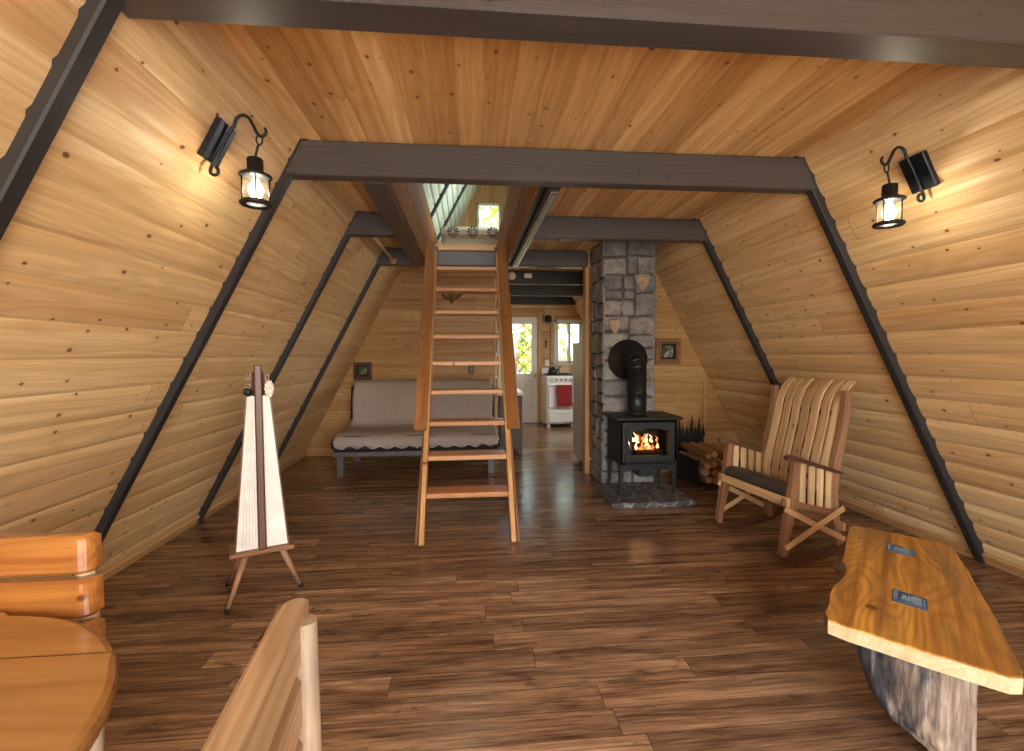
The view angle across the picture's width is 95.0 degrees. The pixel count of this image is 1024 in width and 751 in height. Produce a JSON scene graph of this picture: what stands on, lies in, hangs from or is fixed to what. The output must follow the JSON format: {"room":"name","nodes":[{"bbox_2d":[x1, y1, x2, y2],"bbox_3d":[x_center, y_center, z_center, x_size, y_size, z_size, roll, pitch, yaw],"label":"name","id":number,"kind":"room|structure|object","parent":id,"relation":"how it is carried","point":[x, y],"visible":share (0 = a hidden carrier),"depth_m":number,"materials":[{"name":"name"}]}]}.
{"room":"cabin living room","nodes":[
{"label":"cabin living room","id":0,"kind":"room"},
{"bbox_2d":[0,0,401,577],"bbox_3d":[-1.837,-0.065,3.649,1.281,2.407,10.100,0,3,-5],"label":"wall","id":1,"kind":"structure","parent":0,"point":[122,236],"depth_m":1.91,"materials":[{"name":"brown wood"}]},
{"bbox_2d":[0,0,124,240],"bbox_3d":[-0.929,-1.257,1.230,2.681,5.003,0.058,0,3,-5],"label":"rafter","id":2,"kind":"object","parent":1,"relation":"attached to","point":[69,69],"depth_m":1.21,"materials":[{"name":"black wood"}]},
{"bbox_2d":[95,139,307,542],"bbox_3d":[-1.040,-1.310,2.443,2.681,5.003,0.058,0,3,-5],"label":"rafter","id":3,"kind":"object","parent":1,"relation":"attached to","point":[255,236],"depth_m":2.41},
{"bbox_2d":[97,451,307,580],"bbox_3d":[-2.430,1.112,3.622,0.049,0.072,10.050,0,3,-5],"label":"baseboard","id":4,"kind":"structure","parent":1,"relation":"attached to","point":[142,552],"depth_m":3.24,"materials":[{"name":"brown wood"}]},
{"bbox_2d":[197,113,272,209],"bbox_3d":[-1.093,-0.862,1.873,0.252,0.360,0.124,0,3,-5],"label":"wall lantern","id":5,"kind":"object","parent":1,"relation":"attached to","point":[220,135],"visible":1,"depth_m":1.86,"materials":[{"name":"black metal"}]},
{"bbox_2d":[197,211,361,523],"bbox_3d":[-1.150,-1.363,3.656,2.681,5.003,0.058,0,3,-5],"label":"rafter","id":6,"kind":"object","parent":1,"relation":"attached to","point":[344,241],"visible":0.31,"depth_m":3.63,"materials":[{"name":"black wood"}]},
{"bbox_2d":[278,183,422,458],"bbox_3d":[-1.261,-1.417,4.869,2.681,5.003,0.058,0,3,-5],"label":"rafter","id":7,"kind":"object","parent":1,"relation":"attached to","point":[375,269],"depth_m":4.84,"materials":[{"name":"black wood"}]},
{"bbox_2d":[437,185,466,240],"bbox_3d":[-1.482,-1.523,7.295,2.681,5.003,0.058,0,3,-5],"label":"rafter","id":8,"kind":"object","parent":1,"relation":"attached to","point":[464,186],"depth_m":7.27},
{"bbox_2d":[143,253,343,417],"bbox_3d":[-1.222,-1.432,3.645,2.968,5.499,10.600,0,3,-5],"label":"roof","id":9,"kind":"structure","parent":0,"point":[298,253],"depth_m":2.69,"materials":[{"name":"beige wood"}]},
{"bbox_2d":[306,269,494,455],"bbox_3d":[-1.444,-0.173,6.096,2.496,2.410,0.007,0,3,-5],"label":"wall","id":10,"kind":"structure","parent":0,"point":[391,343],"depth_m":6.09,"materials":[{"name":"brown wood"}]},
{"bbox_2d":[353,362,371,379],"bbox_3d":[-1.920,-0.060,6.034,0.231,0.224,0.032,0,3,-5],"label":"framed picture","id":11,"kind":"object","parent":10,"relation":"attached to","point":[361,370],"visible":1,"depth_m":6.03,"materials":[{"name":"brown wood"}]},
{"bbox_2d":[359,367,366,373],"bbox_3d":[-1.921,-0.061,6.047,0.101,0.094,0.006,0,3,-5],"label":"print","id":12,"kind":"object","parent":11,"relation":"attached to","point":[362,370],"depth_m":6.04},
{"bbox_2d":[308,184,449,446],"bbox_3d":[-1.371,-1.470,6.082,2.681,5.003,0.058,0,3,-5],"label":"rafter","id":13,"kind":"object","parent":10,"relation":"attached to","point":[443,192],"visible":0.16,"depth_m":6.06,"materials":[{"name":"grey wood"}]},
{"bbox_2d":[441,294,461,303],"bbox_3d":[-0.781,-1.022,6.049,0.318,0.185,0.132,0,3,-5],"label":"wall sconce","id":14,"kind":"object","parent":10,"relation":"attached to","point":[451,297],"visible":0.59,"depth_m":6.04,"materials":[{"name":"orange glass"}]},
{"bbox_2d":[468,366,473,373],"bbox_3d":[-0.537,-0.074,6.154,0.075,0.110,0.046,0,3,-5],"label":"wall box","id":15,"kind":"object","parent":10,"relation":"attached to","point":[470,368],"visible":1,"depth_m":6.14,"materials":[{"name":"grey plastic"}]},
{"bbox_2d":[494,272,498,448],"bbox_3d":[-0.201,-0.178,6.205,0.050,2.400,0.060,0,3,-5],"label":"trim","id":16,"kind":"structure","parent":10,"relation":"attached to","point":[496,318],"depth_m":6.17,"materials":[{"name":"brown wood"}]},
{"bbox_2d":[320,97,518,269],"bbox_3d":[0.170,-1.314,3.777,2.761,0.030,10.100,0,3,-5],"label":"floor","id":17,"kind":"structure","parent":0,"point":[437,245],"depth_m":4.91,"materials":[{"name":"brown wood"}]},
{"bbox_2d":[387,182,438,260],"bbox_3d":[-0.899,-1.534,4.849,0.044,0.765,4.655,0,3,-5],"label":"wall","id":18,"kind":"structure","parent":17,"relation":"attached to","point":[415,191],"depth_m":3.99,"materials":[{"name":"brown wood"}]},
{"bbox_2d":[441,226,498,244],"bbox_3d":[-0.609,-1.776,7.237,0.880,0.596,1.675,0,3,-5],"label":"bed","id":19,"kind":"object","parent":17,"relation":"on","point":[450,235],"visible":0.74,"depth_m":6.42,"materials":[{"name":"beige fabric"}]},
{"bbox_2d":[441,238,497,244],"bbox_3d":[-0.610,-1.809,7.253,0.880,0.320,1.640,0,3,-5],"label":"quilt","id":20,"kind":"object","parent":19,"relation":"on","point":[493,241],"depth_m":6.44,"materials":[{"name":"beige fabric"}]},
{"bbox_2d":[498,186,538,261],"bbox_3d":[-0.049,-1.541,4.926,0.044,0.765,4.655,0,3,-5],"label":"wall","id":21,"kind":"structure","parent":17,"relation":"attached to","point":[511,217],"depth_m":4.04,"materials":[{"name":"brown wood"}]},
{"bbox_2d":[423,183,478,243],"bbox_3d":[-0.527,-2.617,3.657,1.372,2.553,10.100,0,3,-5],"label":"wall","id":22,"kind":"structure","parent":0,"point":[432,191],"depth_m":6.92,"materials":[{"name":"paint"}]},
{"bbox_2d":[458,185,579,373],"bbox_3d":[-0.288,-1.620,8.801,5.370,5.053,0.007,0,3,-5],"label":"wall","id":23,"kind":"structure","parent":0,"point":[552,310],"depth_m":8.85,"materials":[{"name":"brown wood"}]},
{"bbox_2d":[477,203,500,227],"bbox_3d":[-0.433,-2.892,8.739,0.440,0.600,0.080,0,3,-5],"label":"window","id":24,"kind":"structure","parent":23,"relation":"in","point":[498,205],"depth_m":8.70,"materials":[{"name":"white paint"}]},
{"bbox_2d":[499,317,537,422],"bbox_3d":[0.084,-0.100,8.884,0.820,2.004,0.121,0,3,-5],"label":"door","id":25,"kind":"structure","parent":23,"relation":"in","point":[526,382],"depth_m":8.93,"materials":[{"name":"white paint"}]},
{"bbox_2d":[511,313,541,422],"bbox_3d":[0.083,-0.140,8.884,0.980,2.085,0.030,0,3,-5],"label":"trim","id":26,"kind":"structure","parent":23,"relation":"attached to","point":[538,316],"depth_m":8.90,"materials":[{"name":"brown wood"}]},
{"bbox_2d":[545,315,551,322],"bbox_3d":[0.684,-1.064,8.825,0.130,0.142,0.155,0,3,-5],"label":"wall lamp","id":27,"kind":"object","parent":23,"relation":"attached to","point":[548,318],"visible":1,"depth_m":8.77,"materials":[{"name":"black metal"}]},
{"bbox_2d":[550,316,581,368],"bbox_3d":[1.077,-0.630,8.954,0.690,1.010,0.030,0,3,-5],"label":"trim","id":28,"kind":"structure","parent":23,"relation":"attached to","point":[553,317],"depth_m":8.92,"materials":[{"name":"brown wood"}]},
{"bbox_2d":[554,320,582,364],"bbox_3d":[1.084,-0.631,8.986,0.570,0.870,0.070,0,3,-5],"label":"window","id":29,"kind":"structure","parent":23,"relation":"in","point":[556,322],"depth_m":8.96,"materials":[{"name":"white paint"}]},
{"bbox_2d":[100,422,1023,750],"bbox_3d":[0.180,1.154,3.886,5.900,0.060,10.400,0,3,-5],"label":"floor","id":30,"kind":"structure","parent":0,"point":[602,628],"depth_m":2.30,"materials":[{"name":"laminate"}]},
{"bbox_2d":[0,531,105,750],"bbox_3d":[-1.165,0.816,0.899,0.450,0.890,0.448,0,3,-5],"label":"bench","id":31,"kind":"object","parent":30,"relation":"on","point":[78,597],"visible":0.63,"depth_m":1.06,"materials":[{"name":"orange wood"}]},
{"bbox_2d":[0,612,118,750],"bbox_3d":[-1.078,0.904,0.559,0.956,0.736,0.955,0,3,-5],"label":"dining table","id":32,"kind":"object","parent":30,"relation":"on","point":[59,678],"visible":1,"depth_m":0.80,"materials":[{"name":"orange wood"}]},
{"bbox_2d":[201,598,321,750],"bbox_3d":[-0.495,0.829,0.556,0.448,0.890,0.450,-1,3,-11],"label":"chair","id":33,"kind":"object","parent":30,"relation":"on","point":[274,705],"visible":1,"depth_m":0.65,"materials":[{"name":"brown wood"}]},
{"bbox_2d":[224,365,302,613],"bbox_3d":[-1.365,0.567,2.560,0.384,1.257,0.364,-2,3,-29],"label":"easel","id":34,"kind":"object","parent":30,"relation":"on","point":[269,534],"visible":1,"depth_m":2.41,"materials":[{"name":"brown wood"}]},
{"bbox_2d":[229,535,294,559],"bbox_3d":[-1.320,0.907,2.482,0.300,0.022,0.160,-2,3,-29],"label":"tray","id":35,"kind":"object","parent":34,"relation":"on","point":[243,553],"depth_m":2.42,"materials":[{"name":"brown wood"}]},
{"bbox_2d":[331,384,499,476],"bbox_3d":[-1.071,0.579,5.512,1.810,0.955,0.962,0,3,-5],"label":"futon","id":36,"kind":"object","parent":30,"relation":"on","point":[364,451],"visible":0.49,"depth_m":5.06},
{"bbox_2d":[333,379,498,449],"bbox_3d":[-1.065,0.412,5.518,1.767,0.699,1.010,0,3,-5],"label":"cushion","id":37,"kind":"object","parent":36,"relation":"on","point":[383,410],"visible":0.83,"depth_m":5.69,"materials":[{"name":"beige fabric"}]},
{"bbox_2d":[414,241,519,545],"bbox_3d":[-0.395,-0.098,4.124,0.824,2.502,1.977,0,3,-5],"label":"ladder","id":38,"kind":"object","parent":30,"relation":"on","point":[424,391],"visible":0.91,"depth_m":3.90,"materials":[{"name":"brown wood"}]},
{"bbox_2d":[498,387,523,453],"bbox_3d":[-0.055,0.602,6.551,0.335,0.810,1.037,0,3,-5],"label":"cabinet","id":39,"kind":"object","parent":30,"relation":"on","point":[516,433],"depth_m":6.06,"materials":[{"name":"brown wood"}]},
{"bbox_2d":[541,367,572,426],"bbox_3d":[0.852,0.388,8.596,0.540,1.050,0.704,0,3,-5],"label":"range","id":40,"kind":"object","parent":30,"relation":"on","point":[550,413],"visible":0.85,"depth_m":8.31,"materials":[{"name":"white metal"}]},
{"bbox_2d":[548,363,559,373],"bbox_3d":[0.745,-0.131,8.495,0.203,0.197,0.169,-2,3,-40],"label":"kettle","id":41,"kind":"object","parent":40,"relation":"on","point":[552,370],"visible":1,"depth_m":8.43,"materials":[{"name":"black metal"}]},
{"bbox_2d":[542,374,572,375],"bbox_3d":[0.846,-0.015,8.620,0.530,0.012,0.580,0,3,-5],"label":"cooktop","id":42,"kind":"object","parent":40,"relation":"in","point":[542,374],"depth_m":8.45,"materials":[{"name":"black metal"}]},
{"bbox_2d":[559,365,569,372],"bbox_3d":[0.987,-0.124,8.829,0.200,0.150,0.035,0,3,-5],"label":"cutting board","id":43,"kind":"object","parent":40,"relation":"on","point":[564,369],"visible":1,"depth_m":8.82,"materials":[{"name":"brown wood"}]},
{"bbox_2d":[557,385,572,406],"bbox_3d":[0.928,0.353,8.256,0.280,0.379,0.050,0,3,-5],"label":"towel","id":44,"kind":"object","parent":40,"relation":"hanging from","point":[564,392],"visible":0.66,"depth_m":8.23,"materials":[{"name":"red fabric"}]},
{"bbox_2d":[572,342,582,461],"bbox_3d":[1.065,0.328,5.559,0.623,1.435,0.540,0,3,-5],"label":"fridge","id":45,"kind":"object","parent":30,"relation":"on","point":[577,381],"visible":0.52,"depth_m":5.52,"materials":[{"name":"metal"}]},
{"bbox_2d":[589,242,656,482],"bbox_3d":[1.119,-0.119,4.808,0.534,2.395,0.559,0,3,-5],"label":"chimney","id":46,"kind":"object","parent":30,"relation":"on","point":[622,279],"visible":0.82,"depth_m":4.56,"materials":[{"name":"grey stone"}]},
{"bbox_2d":[594,481,695,508],"bbox_3d":[1.177,1.080,4.279,0.735,0.045,0.641,0,3,-5],"label":"hearth","id":47,"kind":"object","parent":30,"relation":"on","point":[654,494],"visible":0.98,"depth_m":4.15,"materials":[{"name":"stone"}]},
{"bbox_2d":[603,411,682,494],"bbox_3d":[1.196,0.706,4.340,0.600,0.696,0.462,0,3,-5],"label":"wood stove","id":48,"kind":"object","parent":47,"relation":"on","point":[642,445],"visible":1,"depth_m":4.17,"materials":[{"name":"metal"}]},
{"bbox_2d":[608,339,647,414],"bbox_3d":[1.133,0.007,4.393,0.392,0.698,0.314,0,3,-5],"label":"stovepipe","id":49,"kind":"object","parent":48,"relation":"on","point":[627,359],"visible":1,"depth_m":4.30,"materials":[{"name":"black metal"}]},
{"bbox_2d":[676,416,739,490],"bbox_3d":[1.926,0.758,4.756,0.432,0.640,0.679,0,3,-5],"label":"rack","id":50,"kind":"object","parent":30,"relation":"on","point":[687,468],"visible":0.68,"depth_m":4.79,"materials":[{"name":"black metal"}]},
{"bbox_2d":[700,474,711,483],"bbox_3d":[1.843,0.988,4.735,0.068,0.069,0.540,-1,3,-8],"label":"log","id":51,"kind":"object","parent":50,"relation":"in","point":[706,479],"visible":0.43,"depth_m":4.48,"materials":[{"name":"brown wood"}]},
{"bbox_2d":[699,466,708,475],"bbox_3d":[1.801,0.908,4.705,0.069,0.068,0.528,-1,3,-8],"label":"log","id":52,"kind":"object","parent":51,"relation":"on","point":[702,471],"visible":0.43,"depth_m":4.45,"materials":[{"name":"brown wood"}]},
{"bbox_2d":[679,451,710,468],"bbox_3d":[1.806,0.832,4.657,0.070,0.072,0.549,0,3,-5],"label":"log","id":53,"kind":"object","parent":52,"relation":"on","point":[706,465],"visible":0.67,"depth_m":4.46,"materials":[{"name":"brown wood"}]},
{"bbox_2d":[681,442,711,458],"bbox_3d":[1.842,0.751,4.712,0.066,0.063,0.560,0,3,-3],"label":"log","id":54,"kind":"object","parent":53,"relation":"on","point":[687,446],"visible":1,"depth_m":4.64,"materials":[{"name":"brown wood"}]},
{"bbox_2d":[707,474,718,483],"bbox_3d":[1.929,0.991,4.744,0.062,0.066,0.554,0,3,-3],"label":"log","id":55,"kind":"object","parent":50,"relation":"in","point":[714,478],"visible":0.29,"depth_m":4.47,"materials":[{"name":"brown wood"}]},
{"bbox_2d":[707,467,718,475],"bbox_3d":[1.889,0.906,4.725,0.070,0.066,0.586,-1,3,-7],"label":"log","id":56,"kind":"object","parent":55,"relation":"on","point":[714,472],"visible":0.41,"depth_m":4.44,"materials":[{"name":"brown wood"}]},
{"bbox_2d":[686,450,716,467],"bbox_3d":[1.890,0.830,4.697,0.065,0.071,0.521,0,3,-5],"label":"log","id":57,"kind":"object","parent":56,"relation":"on","point":[713,463],"visible":0.63,"depth_m":4.53,"materials":[{"name":"brown wood"}]},
{"bbox_2d":[689,441,717,457],"bbox_3d":[1.927,0.748,4.747,0.065,0.072,0.522,0,3,-3],"label":"log","id":58,"kind":"object","parent":57,"relation":"on","point":[714,454],"visible":0.71,"depth_m":4.62,"materials":[{"name":"brown wood"}]},
{"bbox_2d":[711,466,721,472],"bbox_3d":[1.978,0.910,4.685,0.063,0.069,0.580,-1,3,-6],"label":"log","id":59,"kind":"object","parent":55,"relation":"on","point":[719,469],"visible":0.02,"depth_m":4.49,"materials":[{"name":"brown wood"}]},
{"bbox_2d":[711,458,722,466],"bbox_3d":[1.976,0.829,4.707,0.069,0.070,0.515,-1,3,-7],"label":"log","id":60,"kind":"object","parent":59,"relation":"on","point":[719,461],"visible":0.2,"depth_m":4.49,"materials":[{"name":"brown wood"}]},
{"bbox_2d":[698,442,723,457],"bbox_3d":[2.019,0.747,4.731,0.061,0.064,0.535,0,3,-3],"label":"log","id":61,"kind":"object","parent":60,"relation":"on","point":[720,453],"visible":0.47,"depth_m":4.64,"materials":[{"name":"brown wood"}]},
{"bbox_2d":[711,377,855,562],"bbox_3d":[1.881,0.585,3.222,0.692,1.120,0.688,-1,3,-13],"label":"rocking chair","id":62,"kind":"object","parent":30,"relation":"on","point":[798,501],"visible":0.99,"depth_m":3.11,"materials":[{"name":"brown wood"}]},
{"bbox_2d":[823,526,1023,750],"bbox_3d":[1.492,0.985,1.782,0.462,0.454,1.090,2,3,39],"label":"coffee table","id":63,"kind":"object","parent":30,"relation":"on","point":[925,636],"visible":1,"depth_m":1.47,"materials":[{"name":"brown wood"}]},
{"bbox_2d":[210,23,958,270],"bbox_3d":[0.171,-1.288,3.779,2.801,0.009,10.100,0,3,-5],"label":"ceiling","id":64,"kind":"structure","parent":0,"point":[397,88],"depth_m":2.04,"materials":[{"name":"brown wood"}]},
{"bbox_2d":[347,212,394,237],"bbox_3d":[-1.110,-1.182,3.682,0.361,0.175,0.088,0,3,-5],"label":"ceiling beam","id":65,"kind":"structure","parent":64,"relation":"attached to","point":[365,224],"depth_m":3.64,"materials":[{"name":"brown wood"}]},
{"bbox_2d":[372,237,396,263],"bbox_3d":[-1.175,-1.161,4.288,0.068,0.068,1.120,0,3,-5],"label":"closet rod","id":66,"kind":"object","parent":65,"relation":"attached to","point":[393,260],"visible":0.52,"depth_m":4.34,"materials":[{"name":"brown wood"}]},
{"bbox_2d":[361,182,424,264],"bbox_3d":[-0.857,-1.183,3.706,0.138,0.180,2.344,0,3,-5],"label":"ceiling beam","id":67,"kind":"structure","parent":64,"relation":"attached to","point":[380,193],"depth_m":3.18,"materials":[{"name":"brown wood"}]},
{"bbox_2d":[378,248,586,268],"bbox_3d":[-0.297,-1.242,4.977,2.216,0.175,0.085,0,3,-5],"label":"ceiling beam","id":68,"kind":"structure","parent":64,"relation":"attached to","point":[531,258],"depth_m":4.94,"materials":[{"name":"grey wood"}]},
{"bbox_2d":[494,286,498,385],"bbox_3d":[-0.170,-0.516,5.032,0.055,1.381,0.039,0,3,-5],"label":"string","id":69,"kind":"object","parent":68,"relation":"hanging from","point":[496,354],"visible":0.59,"depth_m":5.04,"materials":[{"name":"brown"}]},
{"bbox_2d":[508,187,560,266],"bbox_3d":[0.107,-1.184,3.793,0.127,0.194,2.344,0,3,-5],"label":"ceiling beam","id":70,"kind":"structure","parent":64,"relation":"attached to","point":[545,196],"depth_m":3.29,"materials":[{"name":"wood"}]},
{"bbox_2d":[510,296,574,304],"bbox_3d":[0.383,-1.409,8.708,1.615,0.175,0.085,0,3,-5],"label":"ceiling beam","id":71,"kind":"structure","parent":64,"relation":"attached to","point":[536,300],"depth_m":8.69,"materials":[{"name":"wood"}]},
{"bbox_2d":[508,270,582,284],"bbox_3d":[0.604,-1.303,6.282,1.615,0.175,0.085,0,3,-5],"label":"ceiling beam","id":72,"kind":"structure","parent":64,"relation":"attached to","point":[538,277],"depth_m":6.23,"materials":[{"name":"grey wood"}]},
{"bbox_2d":[508,272,515,279],"bbox_3d":[0.000,-1.313,6.167,0.112,0.112,0.034,0,3,-5],"label":"smoke detector","id":73,"kind":"object","parent":72,"relation":"attached to","point":[512,275],"visible":0.95,"depth_m":6.15,"materials":[{"name":"white plastic"}]},
{"bbox_2d":[524,273,531,277],"bbox_3d":[0.213,-1.315,6.186,0.100,0.060,0.033,0,3,-5],"label":"alarm box","id":74,"kind":"object","parent":72,"relation":"attached to","point":[526,275],"visible":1,"depth_m":6.18,"materials":[{"name":"white plastic"}]},
{"bbox_2d":[509,285,582,296],"bbox_3d":[0.493,-1.356,7.495,1.615,0.175,0.085,0,3,-5],"label":"ceiling beam","id":75,"kind":"structure","parent":64,"relation":"attached to","point":[515,290],"depth_m":7.46,"materials":[{"name":"grey wood"}]},
{"bbox_2d":[285,140,815,193],"bbox_3d":[0.280,-1.139,2.585,2.932,0.175,0.088,0,3,-5],"label":"ceiling beam","id":76,"kind":"structure","parent":64,"relation":"attached to","point":[312,160],"depth_m":2.54,"materials":[{"name":"brown wood"}]},
{"bbox_2d":[121,0,1023,68],"bbox_3d":[0.390,-1.090,1.382,2.923,0.167,0.125,0,3,-5],"label":"ceiling beam","id":77,"kind":"structure","parent":64,"relation":"attached to","point":[981,33],"depth_m":1.36,"materials":[{"name":"brown wood"}]},
{"bbox_2d":[533,216,707,242],"bbox_3d":[0.902,-1.198,3.864,1.460,0.175,0.088,0,3,-5],"label":"ceiling beam","id":78,"kind":"structure","parent":64,"relation":"attached to","point":[552,228],"depth_m":3.82,"materials":[{"name":"brown wood"}]},
{"bbox_2d":[588,250,747,472],"bbox_3d":[1.765,-0.145,5.153,1.904,2.410,0.007,0,3,-5],"label":"wall partition","id":79,"kind":"structure","parent":0,"point":[671,383],"depth_m":5.17,"materials":[{"name":"brown wood"}]},
{"bbox_2d":[582,267,588,473],"bbox_3d":[0.803,-0.049,5.106,0.040,2.230,0.120,0,3,-5],"label":"trim","id":80,"kind":"structure","parent":79,"relation":"attached to","point":[585,454],"depth_m":5.07,"materials":[{"name":"brown wood"}]},
{"bbox_2d":[655,338,680,364],"bbox_3d":[1.704,-0.263,5.119,0.280,0.290,0.032,0,3,-5],"label":"framed picture","id":81,"kind":"object","parent":79,"relation":"attached to","point":[667,350],"visible":1,"depth_m":5.11,"materials":[{"name":"brown wood"}]},
{"bbox_2d":[663,346,672,356],"bbox_3d":[1.703,-0.264,5.132,0.116,0.126,0.006,0,3,-5],"label":"print","id":82,"kind":"object","parent":81,"relation":"attached to","point":[667,350],"depth_m":5.13},
{"bbox_2d":[702,381,705,442],"bbox_3d":[2.126,0.558,5.198,0.030,1.000,0.020,0,3,-5],"label":"trim","id":83,"kind":"structure","parent":79,"relation":"attached to","point":[704,382],"depth_m":5.18,"materials":[{"name":"brown wood"}]},
{"bbox_2d":[572,65,1023,567],"bbox_3d":[2.192,-0.100,4.015,1.284,2.405,10.100,0,3,-5],"label":"wall","id":84,"kind":"structure","parent":0,"point":[945,286],"depth_m":2.62,"materials":[{"name":"brown wood"}]},
{"bbox_2d":[692,218,811,460],"bbox_3d":[1.490,-1.385,3.896,2.681,5.003,0.058,0,3,-5],"label":"rafter","id":85,"kind":"object","parent":84,"relation":"attached to","point":[710,249],"depth_m":3.96,"materials":[{"name":"black wood"}]},
{"bbox_2d":[754,465,1023,578],"bbox_3d":[2.795,1.070,4.096,0.049,0.072,10.050,0,3,-5],"label":"baseboard","id":86,"kind":"structure","parent":84,"relation":"attached to","point":[1018,571],"depth_m":3.22,"materials":[{"name":"brown wood"}]},
{"bbox_2d":[793,155,985,563],"bbox_3d":[1.601,-1.332,2.683,2.681,5.003,0.058,0,3,-5],"label":"rafter","id":87,"kind":"object","parent":84,"relation":"attached to","point":[817,200],"visible":0.52,"depth_m":2.79,"materials":[{"name":"black wood"}]},
{"bbox_2d":[872,146,940,229],"bbox_3d":[1.778,-0.860,2.135,0.252,0.360,0.124,0,3,-5],"label":"wall lantern","id":88,"kind":"object","parent":84,"relation":"attached to","point":[918,170],"visible":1,"depth_m":2.12,"materials":[{"name":"black metal"}]},
{"bbox_2d":[741,216,976,508],"bbox_3d":[1.562,-1.454,3.898,2.968,5.499,10.600,0,3,-5],"label":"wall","id":89,"kind":"structure","parent":0,"point":[848,216],"depth_m":2.66,"materials":[{"name":"beige wood"}]},
{"label":"outside","id":90,"kind":"structure","parent":0,"visible":0},
{"bbox_3d":[-0.892,0.538,24.065,60.000,0.200,30.000,0,3,-5],"label":"ground","id":91,"kind":"structure","parent":90,"visible":0},
{"bbox_2d":[479,206,497,226],"bbox_3d":[-1.905,-4.214,19.293,5.377,9.737,2.667,0,3,-5],"label":"bush","id":92,"kind":"object","parent":91,"relation":"on","point":[494,210],"visible":0.02,"depth_m":18.64,"materials":[{"name":"yellow plant"}]},
{"bbox_2d":[484,221,573,372],"bbox_3d":[-0.105,-2.073,14.950,5.220,5.840,2.954,0,3,-5],"label":"bush","id":93,"kind":"object","parent":91,"relation":"on","point":[519,350],"visible":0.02,"depth_m":15.05,"materials":[{"name":"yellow plant"}]},
{"bbox_2d":[516,324,578,372],"bbox_3d":[1.240,-0.732,11.742,2.314,3.925,1.850,0,3,-5],"label":"bush","id":94,"kind":"object","parent":91,"relation":"on","point":[528,326],"visible":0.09,"depth_m":11.55,"materials":[{"name":"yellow plant"}]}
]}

